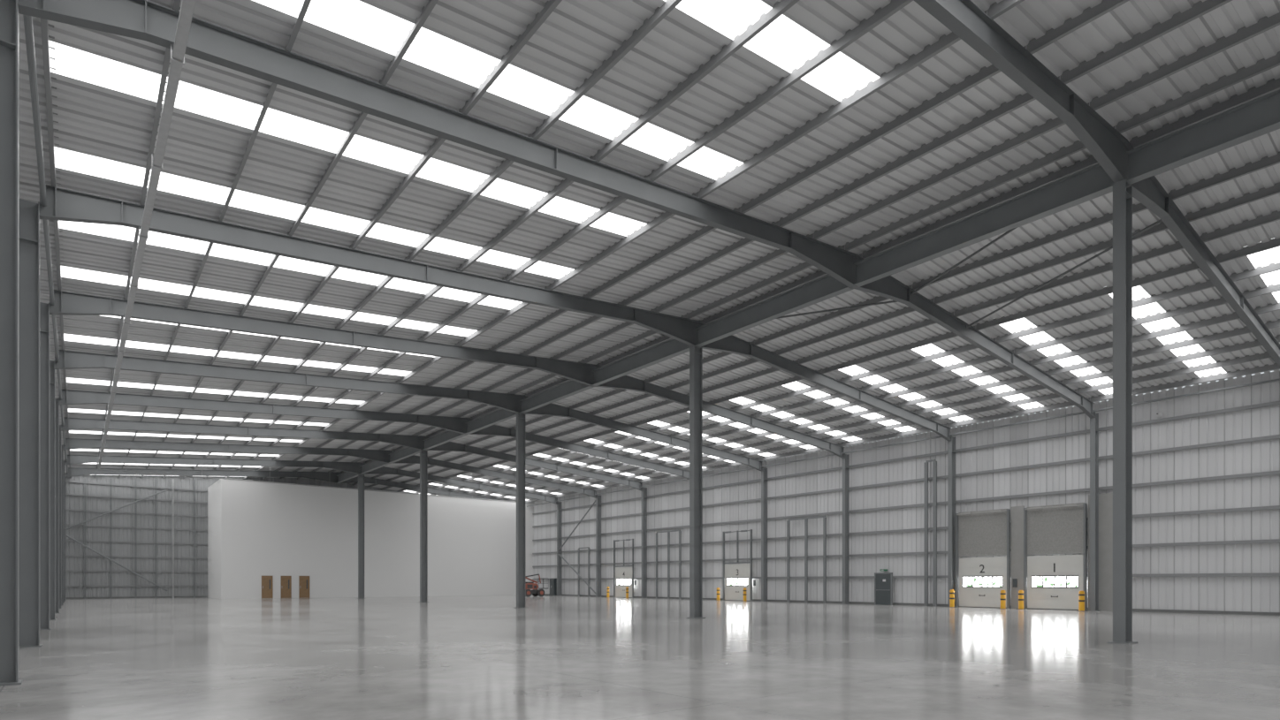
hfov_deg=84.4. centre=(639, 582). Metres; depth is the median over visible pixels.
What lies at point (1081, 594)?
bollard
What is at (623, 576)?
door
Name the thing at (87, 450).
skylight
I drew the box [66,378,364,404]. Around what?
skylight
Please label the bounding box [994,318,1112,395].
skylight
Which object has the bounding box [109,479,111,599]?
post
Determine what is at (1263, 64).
purlin
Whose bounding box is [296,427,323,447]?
roof purlin
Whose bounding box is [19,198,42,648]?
steel column
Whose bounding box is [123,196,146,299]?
roof purlin
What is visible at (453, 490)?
purlin
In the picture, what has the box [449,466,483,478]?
roof purlin
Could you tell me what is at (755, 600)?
baseboard
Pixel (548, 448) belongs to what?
roof purlin
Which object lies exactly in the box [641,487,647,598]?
steel column
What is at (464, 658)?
floor
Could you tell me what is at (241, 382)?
roof purlin
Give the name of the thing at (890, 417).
roof purlin
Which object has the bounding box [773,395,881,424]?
roof purlin
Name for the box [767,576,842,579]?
wall rail
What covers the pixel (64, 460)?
steel column
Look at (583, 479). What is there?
roof purlin
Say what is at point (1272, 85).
purlin
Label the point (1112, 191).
purlin
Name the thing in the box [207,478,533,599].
wall partition
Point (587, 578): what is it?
wall rail
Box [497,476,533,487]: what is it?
roof purlin
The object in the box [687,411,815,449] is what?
skylight
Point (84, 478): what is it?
post
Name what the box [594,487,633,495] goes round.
strut
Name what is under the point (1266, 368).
purlin
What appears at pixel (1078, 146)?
purlin
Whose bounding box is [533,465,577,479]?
roof purlin
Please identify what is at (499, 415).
ridge beam
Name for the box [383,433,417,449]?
roof purlin
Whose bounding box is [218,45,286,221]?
roof purlin
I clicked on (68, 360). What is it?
rafter
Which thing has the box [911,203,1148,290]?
purlin
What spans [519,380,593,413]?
ridge beam
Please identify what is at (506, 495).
purlin
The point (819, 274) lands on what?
purlin
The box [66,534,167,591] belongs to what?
brace
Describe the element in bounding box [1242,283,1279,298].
purlin
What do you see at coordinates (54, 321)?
strut
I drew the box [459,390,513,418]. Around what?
roof purlin
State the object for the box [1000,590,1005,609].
bollard
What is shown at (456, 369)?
roof purlin
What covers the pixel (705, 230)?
purlin
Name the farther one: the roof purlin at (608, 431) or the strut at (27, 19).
the roof purlin at (608, 431)
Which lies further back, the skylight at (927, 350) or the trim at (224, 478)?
the trim at (224, 478)
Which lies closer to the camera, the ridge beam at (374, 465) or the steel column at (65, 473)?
the steel column at (65, 473)
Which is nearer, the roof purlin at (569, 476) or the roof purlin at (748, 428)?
the roof purlin at (748, 428)
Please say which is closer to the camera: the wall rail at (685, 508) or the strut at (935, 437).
the strut at (935, 437)
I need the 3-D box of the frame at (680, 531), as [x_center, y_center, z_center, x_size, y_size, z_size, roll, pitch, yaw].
[2.623,-1.610,65.495,0.140,6.320,3.500,0,0,-39]
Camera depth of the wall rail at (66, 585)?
67.65 m
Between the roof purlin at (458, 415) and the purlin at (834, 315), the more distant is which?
the roof purlin at (458, 415)
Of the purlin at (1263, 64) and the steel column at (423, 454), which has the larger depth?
the steel column at (423, 454)
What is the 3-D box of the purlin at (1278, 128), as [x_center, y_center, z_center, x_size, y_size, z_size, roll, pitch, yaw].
[16.384,-11.254,16.342,0.170,0.305,7.690,0,0,-39]
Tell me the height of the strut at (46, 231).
0.109 m
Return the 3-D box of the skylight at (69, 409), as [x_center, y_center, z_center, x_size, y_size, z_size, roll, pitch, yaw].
[-27.199,-10.418,44.653,14.000,1.161,1.000,0,0,-39]
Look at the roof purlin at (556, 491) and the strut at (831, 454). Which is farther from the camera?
the roof purlin at (556, 491)
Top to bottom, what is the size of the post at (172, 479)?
11.704 m
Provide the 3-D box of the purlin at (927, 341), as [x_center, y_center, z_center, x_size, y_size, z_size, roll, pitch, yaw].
[11.686,-10.732,32.807,0.170,0.305,7.890,0,0,-39]
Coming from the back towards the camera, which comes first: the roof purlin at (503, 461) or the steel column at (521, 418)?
the roof purlin at (503, 461)
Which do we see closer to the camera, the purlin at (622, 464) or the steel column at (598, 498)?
the purlin at (622, 464)
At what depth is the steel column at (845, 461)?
50.17 m
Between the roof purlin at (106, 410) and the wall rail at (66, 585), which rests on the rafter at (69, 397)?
the roof purlin at (106, 410)
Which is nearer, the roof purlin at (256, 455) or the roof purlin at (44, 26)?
the roof purlin at (44, 26)
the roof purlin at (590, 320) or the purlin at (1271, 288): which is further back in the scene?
the roof purlin at (590, 320)
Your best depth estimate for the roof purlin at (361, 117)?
17.10 m
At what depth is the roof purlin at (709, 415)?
46.97 m
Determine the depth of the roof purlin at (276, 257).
23.64 m
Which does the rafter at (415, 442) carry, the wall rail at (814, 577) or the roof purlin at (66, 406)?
the roof purlin at (66, 406)
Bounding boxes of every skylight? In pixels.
[48,40,647,236]
[54,146,573,279]
[58,220,521,309]
[60,266,476,336]
[64,334,411,376]
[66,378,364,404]
[68,408,328,426]
[68,430,302,442]
[69,449,278,457]
[84,463,259,467]
[101,315,434,357]
[252,0,743,180]
[429,483,527,500]
[457,475,560,495]
[493,464,602,487]
[533,453,647,479]
[585,439,704,468]
[616,431,734,463]
[647,420,774,457]
[663,0,879,101]
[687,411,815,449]
[730,396,860,441]
[782,381,915,432]
[838,365,972,421]
[905,342,1043,409]
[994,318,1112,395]
[1108,285,1226,377]
[1247,238,1279,303]
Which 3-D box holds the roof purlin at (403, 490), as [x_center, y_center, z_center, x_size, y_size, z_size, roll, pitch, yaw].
[-26.482,-10.732,80.622,0.170,0.305,7.450,0,0,-39]
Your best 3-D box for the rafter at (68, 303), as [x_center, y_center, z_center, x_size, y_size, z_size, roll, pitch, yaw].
[-2.554,-10.032,36.701,43.200,2.476,0.573,0,0,-39]
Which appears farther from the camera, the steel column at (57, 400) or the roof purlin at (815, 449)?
the roof purlin at (815, 449)
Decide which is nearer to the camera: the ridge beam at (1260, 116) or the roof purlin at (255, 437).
the ridge beam at (1260, 116)
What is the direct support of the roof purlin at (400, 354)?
on the rafter at (68, 303)
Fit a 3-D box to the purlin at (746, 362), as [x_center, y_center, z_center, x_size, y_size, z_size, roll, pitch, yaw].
[4.131,-11.001,36.821,0.170,0.305,7.790,0,0,-39]
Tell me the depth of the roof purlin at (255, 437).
51.94 m
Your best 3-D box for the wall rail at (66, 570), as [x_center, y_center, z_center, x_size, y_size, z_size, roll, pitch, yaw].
[-48.438,-1.050,67.798,11.780,0.140,0.130,0,0,-39]
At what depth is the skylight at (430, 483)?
79.92 m
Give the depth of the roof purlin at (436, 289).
27.03 m
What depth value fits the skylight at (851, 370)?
38.33 m
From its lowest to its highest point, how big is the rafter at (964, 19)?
2.476 m
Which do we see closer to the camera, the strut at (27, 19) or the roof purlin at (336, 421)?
the strut at (27, 19)
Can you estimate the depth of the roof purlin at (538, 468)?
65.37 m
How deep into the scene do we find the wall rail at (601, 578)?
72.81 m
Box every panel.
[1011,505,1024,609]
[1088,493,1112,611]
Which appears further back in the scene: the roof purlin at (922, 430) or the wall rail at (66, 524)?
the wall rail at (66, 524)
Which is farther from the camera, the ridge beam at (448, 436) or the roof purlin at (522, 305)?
the ridge beam at (448, 436)
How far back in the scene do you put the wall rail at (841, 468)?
53.30 m
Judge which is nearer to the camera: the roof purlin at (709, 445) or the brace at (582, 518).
the roof purlin at (709, 445)
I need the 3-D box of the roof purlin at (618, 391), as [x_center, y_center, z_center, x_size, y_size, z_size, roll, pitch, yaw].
[-1.923,-11.127,41.841,0.170,0.305,7.590,0,0,-39]
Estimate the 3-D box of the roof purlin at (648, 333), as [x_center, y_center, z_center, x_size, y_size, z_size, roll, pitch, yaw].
[-0.402,-11.380,33.203,0.170,0.305,7.790,0,0,-39]
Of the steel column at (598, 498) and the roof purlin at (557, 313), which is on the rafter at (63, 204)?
the roof purlin at (557, 313)
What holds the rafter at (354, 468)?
on the steel column at (560, 504)
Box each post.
[83,478,85,599]
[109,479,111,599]
[134,479,136,598]
[154,479,156,598]
[172,479,174,598]
[193,480,195,598]
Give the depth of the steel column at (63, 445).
46.73 m
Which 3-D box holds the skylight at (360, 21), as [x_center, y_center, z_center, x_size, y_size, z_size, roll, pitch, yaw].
[-3.077,-10.418,14.434,14.000,1.161,1.000,0,0,-39]
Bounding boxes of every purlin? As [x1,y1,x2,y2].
[40,18,60,186]
[53,176,63,290]
[59,314,64,350]
[62,369,66,389]
[65,385,68,417]
[104,403,107,419]
[108,369,114,392]
[114,317,122,355]
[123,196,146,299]
[139,7,180,205]
[139,406,147,421]
[150,373,160,396]
[162,419,175,441]
[164,324,180,360]
[172,0,180,11]
[174,395,190,423]
[184,242,213,308]
[189,360,211,398]
[191,421,207,442]
[206,397,227,425]
[210,311,241,365]
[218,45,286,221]
[220,423,238,444]
[226,364,254,401]
[229,442,246,458]
[238,399,262,426]
[239,228,290,315]
[245,425,267,445]
[252,317,292,368]
[252,443,272,459]
[261,368,294,403]
[267,402,295,427]
[271,426,296,446]
[274,443,297,460]
[285,0,311,51]
[289,76,383,236]
[290,241,353,322]
[292,324,339,373]
[295,373,331,405]
[295,403,327,429]
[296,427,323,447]
[297,445,319,460]
[314,459,336,472]
[316,446,342,461]
[319,428,348,448]
[323,407,356,430]
[326,376,366,408]
[330,330,382,376]
[335,446,363,462]
[338,252,410,329]
[341,430,372,449]
[347,408,384,432]
[351,106,464,249]
[355,447,383,462]
[356,379,400,410]
[362,431,395,449]
[365,336,422,380]
[366,479,389,488]
[372,411,410,433]
[374,466,400,478]
[380,0,438,85]
[380,481,404,490]
[381,264,461,335]
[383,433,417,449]
[384,382,430,411]
[389,470,416,480]
[394,411,435,434]
[395,434,429,451]
[396,484,419,492]
[399,341,460,383]
[400,456,431,469]
[404,472,432,483]
[408,131,534,260]
[410,385,459,413]
[416,459,448,472]
[417,413,459,435]
[421,275,507,341]
[429,416,472,437]
[430,346,494,386]
[431,442,468,458]
[432,462,464,475]
[435,388,487,416]
[436,479,465,488]
[448,446,487,462]
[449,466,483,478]
[451,481,481,491]
[459,350,526,388]
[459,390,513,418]
[460,154,595,271]
[460,283,550,346]
[463,0,562,114]
[464,450,504,464]
[465,469,500,481]
[466,484,497,494]
[468,426,514,445]
[472,393,527,419]
[480,487,512,496]
[481,473,516,484]
[483,460,509,468]
[486,431,533,449]
[487,355,556,391]
[494,291,588,350]
[495,490,526,498]
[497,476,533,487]
[500,458,541,472]
[504,435,552,453]
[507,174,650,281]
[508,493,540,501]
[512,479,549,489]
[513,358,585,394]
[514,405,572,429]
[525,299,624,355]
[525,441,572,457]
[525,462,559,473]
[525,495,555,502]
[526,482,564,492]
[527,363,601,396]
[533,0,682,139]
[533,411,593,434]
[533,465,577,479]
[540,485,579,495]
[541,445,592,461]
[549,469,593,481]
[550,191,698,290]
[552,417,612,438]
[555,487,594,497]
[556,306,656,359]
[559,449,610,464]
[564,473,609,484]
[572,379,647,409]
[572,423,634,443]
[577,454,628,469]
[579,476,624,487]
[585,312,687,363]
[588,206,740,298]
[592,428,655,448]
[593,386,670,415]
[593,457,646,472]
[594,480,639,490]
[595,0,799,161]
[601,318,704,366]
[609,462,662,475]
[610,434,674,452]
[612,393,689,420]
[624,220,778,305]
[624,465,678,479]
[628,440,689,457]
[634,400,713,426]
[640,474,677,482]
[646,444,710,461]
[647,340,754,382]
[650,0,913,181]
[655,407,734,432]
[656,233,813,312]
[662,449,727,464]
[670,350,777,389]
[674,414,754,437]
[678,453,744,469]
[687,244,845,319]
[699,10,986,198]
[702,358,798,393]
[702,420,773,440]
[702,457,759,471]
[704,253,861,324]
[710,426,791,447]
[713,368,821,403]
[727,432,808,452]
[733,289,853,335]
[734,378,842,411]
[740,45,1026,213]
[744,437,825,457]
[754,284,911,345]
[754,386,862,418]
[759,442,840,461]
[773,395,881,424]
[777,298,933,355]
[778,76,1059,227]
[791,403,899,430]
[798,312,953,364]
[808,409,916,435]
[813,102,1089,239]
[821,325,975,373]
[825,416,932,441]
[840,423,947,446]
[842,337,995,382]
[845,125,1115,251]
[861,154,1098,259]
[862,350,1013,391]
[881,360,1031,399]
[890,190,1112,275]
[899,370,1047,407]
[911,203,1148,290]
[916,380,1062,414]
[932,388,1076,421]
[933,221,1168,304]
[947,397,1089,427]
[954,241,1184,317]
[975,261,1200,330]
[987,0,1024,19]
[996,280,1214,342]
[1014,297,1227,354]
[1026,0,1129,54]
[1031,312,1240,365]
[1047,326,1251,375]
[1059,0,1232,84]
[1063,339,1261,385]
[1077,351,1272,394]
[1089,11,1279,110]
[1090,363,1279,402]
[1115,51,1279,133]
[1129,77,1279,148]
[1154,128,1279,175]
[1168,151,1279,200]
[1184,182,1279,222]
[1200,210,1279,243]
[1215,237,1279,263]
[1229,262,1279,281]
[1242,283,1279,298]
[1254,301,1279,314]
[1264,319,1279,328]
[1274,335,1279,342]
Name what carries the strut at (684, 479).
attached to the rafter at (69, 397)
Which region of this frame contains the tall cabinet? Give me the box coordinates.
[549,579,556,595]
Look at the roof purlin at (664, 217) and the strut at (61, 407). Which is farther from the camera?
the strut at (61, 407)
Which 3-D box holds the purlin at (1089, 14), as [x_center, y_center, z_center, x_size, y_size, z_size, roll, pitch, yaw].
[10.367,-10.977,11.538,0.170,0.305,7.690,0,0,-39]
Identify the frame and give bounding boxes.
[578,547,590,596]
[655,530,681,599]
[786,516,826,603]
[923,459,937,606]
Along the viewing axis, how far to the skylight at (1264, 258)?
23.65 m
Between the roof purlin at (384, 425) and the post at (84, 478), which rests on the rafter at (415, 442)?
the roof purlin at (384, 425)
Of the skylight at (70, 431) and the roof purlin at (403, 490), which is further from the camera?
the roof purlin at (403, 490)
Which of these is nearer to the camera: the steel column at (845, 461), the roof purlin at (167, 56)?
the roof purlin at (167, 56)
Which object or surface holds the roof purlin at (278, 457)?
on the rafter at (72, 444)
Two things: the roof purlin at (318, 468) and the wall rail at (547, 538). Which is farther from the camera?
the wall rail at (547, 538)
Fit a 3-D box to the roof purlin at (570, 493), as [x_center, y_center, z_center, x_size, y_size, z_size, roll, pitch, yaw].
[-7.165,-9.737,76.619,0.170,0.305,7.690,0,0,-39]
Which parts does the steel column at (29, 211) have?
plate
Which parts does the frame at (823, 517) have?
head rail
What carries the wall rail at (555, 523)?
attached to the wall at (1258, 594)
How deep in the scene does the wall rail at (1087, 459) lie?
41.05 m
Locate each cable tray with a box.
[97,0,196,469]
[99,464,542,504]
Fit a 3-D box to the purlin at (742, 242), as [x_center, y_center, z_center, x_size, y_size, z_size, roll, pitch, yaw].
[1.838,-11.111,24.947,0.170,0.305,7.890,0,0,-39]
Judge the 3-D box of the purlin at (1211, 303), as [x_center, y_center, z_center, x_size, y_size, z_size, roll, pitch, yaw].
[19.459,-10.448,28.840,0.170,0.305,7.990,0,0,-39]
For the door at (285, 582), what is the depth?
68.39 m
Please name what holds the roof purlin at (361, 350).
on the rafter at (68, 303)
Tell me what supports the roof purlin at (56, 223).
on the rafter at (63, 204)
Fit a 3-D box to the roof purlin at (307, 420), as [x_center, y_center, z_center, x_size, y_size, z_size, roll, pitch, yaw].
[-21.370,-10.705,45.766,0.170,0.305,7.590,0,0,-39]
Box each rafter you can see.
[17,0,1095,419]
[39,184,951,441]
[49,289,845,458]
[54,350,762,472]
[59,388,689,479]
[61,417,642,491]
[63,438,597,498]
[64,454,557,504]
[66,467,506,501]
[913,0,1279,367]
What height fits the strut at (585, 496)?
0.109 m
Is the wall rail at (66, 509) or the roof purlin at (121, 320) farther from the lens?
the wall rail at (66, 509)
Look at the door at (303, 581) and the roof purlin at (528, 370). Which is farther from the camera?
the door at (303, 581)
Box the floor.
[0,594,1279,719]
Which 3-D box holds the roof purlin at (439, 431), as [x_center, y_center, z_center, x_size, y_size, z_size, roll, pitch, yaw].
[-13.907,-11.380,51.724,0.170,0.305,7.590,0,0,-39]
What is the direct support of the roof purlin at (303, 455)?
on the rafter at (72, 444)
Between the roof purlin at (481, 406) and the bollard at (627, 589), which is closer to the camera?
the roof purlin at (481, 406)
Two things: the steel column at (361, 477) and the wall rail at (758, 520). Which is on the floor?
the steel column at (361, 477)
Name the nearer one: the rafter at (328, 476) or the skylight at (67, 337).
the skylight at (67, 337)
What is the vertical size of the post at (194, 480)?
11.846 m
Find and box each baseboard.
[66,596,207,599]
[544,594,1279,616]
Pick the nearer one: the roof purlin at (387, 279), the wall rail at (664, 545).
the roof purlin at (387, 279)
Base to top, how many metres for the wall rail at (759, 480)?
0.160 m
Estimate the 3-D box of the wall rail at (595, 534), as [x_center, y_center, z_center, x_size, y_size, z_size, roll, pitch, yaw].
[-6.399,-5.050,77.230,0.160,0.160,7.690,0,0,-39]
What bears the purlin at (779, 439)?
attached to the rafter at (68, 360)
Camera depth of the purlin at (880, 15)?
15.02 m
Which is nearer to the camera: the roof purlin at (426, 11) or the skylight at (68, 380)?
the roof purlin at (426, 11)
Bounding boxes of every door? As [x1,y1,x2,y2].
[261,576,273,598]
[280,576,291,598]
[298,576,309,598]
[613,539,636,598]
[722,529,755,601]
[874,572,892,605]
[955,509,1017,609]
[1023,502,1087,610]
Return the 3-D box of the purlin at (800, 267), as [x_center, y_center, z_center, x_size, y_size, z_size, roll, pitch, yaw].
[4.495,-11.380,27.068,0.170,0.305,7.890,0,0,-39]
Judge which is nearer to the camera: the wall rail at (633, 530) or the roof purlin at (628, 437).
the roof purlin at (628, 437)
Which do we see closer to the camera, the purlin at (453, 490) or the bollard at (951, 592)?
the bollard at (951, 592)
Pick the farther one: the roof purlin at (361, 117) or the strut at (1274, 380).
the strut at (1274, 380)
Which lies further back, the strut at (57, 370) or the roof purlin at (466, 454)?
the roof purlin at (466, 454)
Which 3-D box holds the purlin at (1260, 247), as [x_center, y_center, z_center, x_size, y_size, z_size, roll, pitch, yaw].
[21.543,-10.732,20.459,0.170,0.305,7.690,0,0,-39]
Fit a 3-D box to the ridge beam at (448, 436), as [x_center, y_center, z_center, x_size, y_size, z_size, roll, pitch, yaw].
[-14.297,-10.535,51.412,0.280,0.730,7.340,0,0,-39]
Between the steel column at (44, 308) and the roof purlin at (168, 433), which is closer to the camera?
the steel column at (44, 308)
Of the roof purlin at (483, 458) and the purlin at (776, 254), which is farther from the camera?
the roof purlin at (483, 458)
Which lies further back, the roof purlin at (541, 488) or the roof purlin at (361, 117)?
the roof purlin at (541, 488)
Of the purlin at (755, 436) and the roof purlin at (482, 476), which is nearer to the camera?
the purlin at (755, 436)
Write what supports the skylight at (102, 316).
attached to the ceiling
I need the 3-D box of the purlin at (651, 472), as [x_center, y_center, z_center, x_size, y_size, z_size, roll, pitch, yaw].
[0.943,-9.879,63.577,0.170,0.305,7.590,0,0,-39]
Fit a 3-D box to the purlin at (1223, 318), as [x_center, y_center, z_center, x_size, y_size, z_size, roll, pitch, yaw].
[20.866,-10.306,29.963,0.170,0.305,7.990,0,0,-39]
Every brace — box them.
[66,489,167,530]
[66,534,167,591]
[558,500,595,550]
[558,554,595,594]
[775,300,897,319]
[911,226,1019,294]
[966,219,1162,327]
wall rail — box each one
[66,480,207,492]
[66,494,207,503]
[66,509,207,518]
[66,524,207,531]
[66,540,207,545]
[66,555,207,558]
[66,570,207,572]
[66,585,207,586]
[532,510,556,515]
[532,523,556,527]
[532,538,556,541]
[532,551,563,555]
[532,565,556,567]
[562,503,595,510]
[562,518,595,524]
[562,533,595,539]
[562,548,595,552]
[562,563,595,566]
[562,578,595,579]
[601,497,647,504]
[601,513,641,519]
[601,530,641,535]
[601,546,641,550]
[601,562,641,564]
[601,578,641,579]
[647,489,689,498]
[647,507,689,514]
[647,525,689,531]
[647,543,689,548]
[647,560,689,563]
[647,578,689,579]
[702,479,768,489]
[702,498,768,507]
[702,518,761,525]
[702,538,761,544]
[702,557,761,562]
[702,577,761,579]
[767,466,842,480]
[767,488,842,499]
[767,510,842,520]
[767,533,842,540]
[767,555,842,559]
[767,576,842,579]
[849,450,947,468]
[849,475,947,489]
[849,501,947,512]
[849,526,947,535]
[849,551,947,556]
[849,575,947,579]
[955,429,1089,452]
[955,457,1089,477]
[955,487,1089,503]
[1098,400,1279,431]
[1098,434,1279,460]
[1098,470,1279,490]
[1132,505,1279,518]
[1132,539,1279,548]
[1132,572,1279,577]
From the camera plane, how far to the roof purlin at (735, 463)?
58.97 m
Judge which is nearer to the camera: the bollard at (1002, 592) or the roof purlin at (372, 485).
the bollard at (1002, 592)
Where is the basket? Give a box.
[538,578,548,589]
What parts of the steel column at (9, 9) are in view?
plate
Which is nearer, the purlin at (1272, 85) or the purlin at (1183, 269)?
the purlin at (1272, 85)
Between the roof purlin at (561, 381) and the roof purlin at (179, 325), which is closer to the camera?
the roof purlin at (179, 325)
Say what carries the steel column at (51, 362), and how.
on the floor
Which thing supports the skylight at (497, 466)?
attached to the ceiling
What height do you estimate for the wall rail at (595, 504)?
0.160 m
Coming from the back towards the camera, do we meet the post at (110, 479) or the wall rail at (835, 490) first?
the post at (110, 479)
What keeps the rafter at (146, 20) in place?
on the steel column at (9, 9)
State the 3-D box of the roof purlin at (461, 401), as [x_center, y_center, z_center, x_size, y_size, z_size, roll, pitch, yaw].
[-11.275,-11.246,44.100,0.170,0.305,7.590,0,0,-39]
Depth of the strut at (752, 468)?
58.47 m
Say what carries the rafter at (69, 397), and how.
on the steel column at (57, 400)
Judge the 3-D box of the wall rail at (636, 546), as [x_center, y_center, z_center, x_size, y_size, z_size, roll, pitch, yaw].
[-1.626,-3.450,71.251,0.160,0.160,7.590,0,0,-39]
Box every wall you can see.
[66,475,408,597]
[531,370,1279,612]
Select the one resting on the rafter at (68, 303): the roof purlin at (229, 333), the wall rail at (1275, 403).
the roof purlin at (229, 333)
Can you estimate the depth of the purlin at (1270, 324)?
27.76 m
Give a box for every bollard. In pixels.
[606,586,609,597]
[625,586,628,598]
[716,587,720,601]
[741,587,747,601]
[947,589,956,608]
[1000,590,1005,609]
[1015,590,1026,609]
[1076,590,1087,611]
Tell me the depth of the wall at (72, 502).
68.11 m
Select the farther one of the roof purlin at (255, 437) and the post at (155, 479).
the post at (155, 479)
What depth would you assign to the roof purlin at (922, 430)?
47.01 m
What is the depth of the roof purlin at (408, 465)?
67.06 m
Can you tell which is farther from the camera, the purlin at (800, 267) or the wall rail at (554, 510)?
the wall rail at (554, 510)
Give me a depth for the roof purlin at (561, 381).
40.85 m
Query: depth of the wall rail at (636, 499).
71.38 m
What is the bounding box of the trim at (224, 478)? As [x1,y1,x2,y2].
[223,478,513,502]
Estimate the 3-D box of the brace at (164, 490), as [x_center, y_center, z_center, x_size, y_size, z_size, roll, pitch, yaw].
[-49.342,-6.900,66.622,7.867,4.422,0.137,0,0,-39]
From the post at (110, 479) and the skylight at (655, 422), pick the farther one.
the post at (110, 479)
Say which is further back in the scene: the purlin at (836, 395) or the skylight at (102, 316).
the purlin at (836, 395)
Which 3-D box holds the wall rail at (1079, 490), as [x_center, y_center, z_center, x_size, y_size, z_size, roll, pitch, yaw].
[22.299,-5.050,41.279,0.160,0.160,7.890,0,0,-39]
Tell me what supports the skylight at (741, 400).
attached to the ceiling
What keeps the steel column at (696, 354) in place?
on the floor
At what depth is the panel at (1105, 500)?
37.74 m
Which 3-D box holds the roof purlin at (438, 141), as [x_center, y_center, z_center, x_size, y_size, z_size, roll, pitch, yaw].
[-6.290,-10.290,18.459,0.170,0.305,7.890,0,0,-39]
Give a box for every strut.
[22,15,46,206]
[42,219,54,305]
[51,314,59,362]
[56,369,61,399]
[60,405,64,426]
[62,431,66,446]
[556,495,589,502]
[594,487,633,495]
[640,479,688,487]
[702,467,754,477]
[761,454,834,467]
[842,436,941,454]
[949,411,1084,436]
[1092,378,1279,411]
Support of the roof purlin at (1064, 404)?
on the rafter at (63, 204)
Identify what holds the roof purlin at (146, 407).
on the rafter at (69, 397)
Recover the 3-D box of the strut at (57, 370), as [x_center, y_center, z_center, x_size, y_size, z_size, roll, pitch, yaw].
[-26.375,-9.130,32.047,0.109,0.109,7.580,0,0,-39]
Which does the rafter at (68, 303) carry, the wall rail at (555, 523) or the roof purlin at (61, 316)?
the roof purlin at (61, 316)
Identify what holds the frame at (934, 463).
on the floor
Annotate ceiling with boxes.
[19,0,1279,502]
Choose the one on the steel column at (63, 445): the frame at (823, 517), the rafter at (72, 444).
the rafter at (72, 444)
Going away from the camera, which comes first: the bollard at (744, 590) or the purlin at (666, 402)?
the purlin at (666, 402)
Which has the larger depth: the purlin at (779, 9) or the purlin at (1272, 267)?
the purlin at (1272, 267)
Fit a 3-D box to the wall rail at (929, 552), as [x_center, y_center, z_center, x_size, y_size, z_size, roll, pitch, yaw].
[17.402,-1.900,47.414,0.160,0.160,7.790,0,0,-39]
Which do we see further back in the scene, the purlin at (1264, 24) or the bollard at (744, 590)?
the bollard at (744, 590)
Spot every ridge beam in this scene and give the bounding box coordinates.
[336,472,358,483]
[359,460,388,474]
[388,447,419,463]
[422,430,466,450]
[464,408,517,434]
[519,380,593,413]
[592,338,690,386]
[695,274,853,346]
[853,163,1114,287]
[1126,89,1279,184]
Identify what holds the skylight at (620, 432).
attached to the ceiling
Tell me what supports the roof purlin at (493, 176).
on the rafter at (146, 20)
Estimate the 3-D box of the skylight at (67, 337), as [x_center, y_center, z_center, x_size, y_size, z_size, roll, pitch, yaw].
[-17.634,-10.418,32.670,14.000,1.161,1.000,0,0,-39]
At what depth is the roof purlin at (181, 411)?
42.33 m
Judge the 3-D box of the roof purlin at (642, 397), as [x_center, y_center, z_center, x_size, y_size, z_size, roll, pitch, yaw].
[-0.673,-11.001,42.839,0.170,0.305,7.590,0,0,-39]
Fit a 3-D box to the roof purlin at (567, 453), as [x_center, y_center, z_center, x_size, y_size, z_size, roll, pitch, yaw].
[-6.091,-10.590,57.963,0.170,0.305,7.590,0,0,-39]
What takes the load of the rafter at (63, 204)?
on the steel column at (951, 445)
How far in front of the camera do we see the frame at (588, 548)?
75.61 m
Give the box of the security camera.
[1156,412,1162,417]
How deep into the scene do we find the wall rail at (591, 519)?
77.62 m
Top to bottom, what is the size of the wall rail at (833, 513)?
0.160 m
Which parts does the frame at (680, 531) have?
head rail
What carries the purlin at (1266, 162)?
attached to the rafter at (964, 19)
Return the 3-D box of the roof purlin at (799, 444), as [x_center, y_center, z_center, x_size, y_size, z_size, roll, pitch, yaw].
[10.425,-9.879,51.698,0.170,0.305,7.590,0,0,-39]
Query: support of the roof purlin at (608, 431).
on the rafter at (69, 397)
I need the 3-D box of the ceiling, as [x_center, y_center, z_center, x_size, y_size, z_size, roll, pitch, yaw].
[-6.769,-10.661,41.982,44.900,1.829,92.667,0,0,-39]
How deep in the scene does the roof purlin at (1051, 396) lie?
39.55 m
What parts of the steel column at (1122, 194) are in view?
plate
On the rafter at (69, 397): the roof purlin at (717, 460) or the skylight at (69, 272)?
the roof purlin at (717, 460)
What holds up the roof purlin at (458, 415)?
on the rafter at (415, 442)
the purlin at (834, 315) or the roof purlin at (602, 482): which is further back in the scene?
the roof purlin at (602, 482)
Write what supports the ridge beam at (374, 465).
attached to the rafter at (354, 468)
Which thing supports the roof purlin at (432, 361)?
on the rafter at (68, 303)
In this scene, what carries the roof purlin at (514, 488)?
attached to the rafter at (354, 468)
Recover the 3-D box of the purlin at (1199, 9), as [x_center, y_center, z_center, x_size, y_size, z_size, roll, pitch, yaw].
[11.695,-11.111,12.598,0.170,0.305,7.690,0,0,-39]
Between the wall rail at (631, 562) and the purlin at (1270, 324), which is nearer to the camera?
the purlin at (1270, 324)
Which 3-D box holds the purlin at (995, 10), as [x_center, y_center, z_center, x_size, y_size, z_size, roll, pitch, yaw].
[9.038,-10.843,10.477,0.170,0.305,7.690,0,0,-39]
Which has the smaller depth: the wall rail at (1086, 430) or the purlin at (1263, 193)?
the purlin at (1263, 193)
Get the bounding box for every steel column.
[0,0,22,686]
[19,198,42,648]
[39,302,51,630]
[49,359,56,620]
[54,397,60,614]
[59,425,61,609]
[61,444,63,606]
[63,460,65,602]
[65,472,66,601]
[357,473,365,599]
[418,449,429,602]
[515,412,527,608]
[556,502,562,596]
[594,495,601,597]
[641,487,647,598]
[686,344,705,618]
[761,467,767,601]
[840,454,850,604]
[946,435,955,607]
[1088,411,1100,611]
[1106,179,1138,644]
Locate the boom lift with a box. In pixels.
[525,573,548,597]

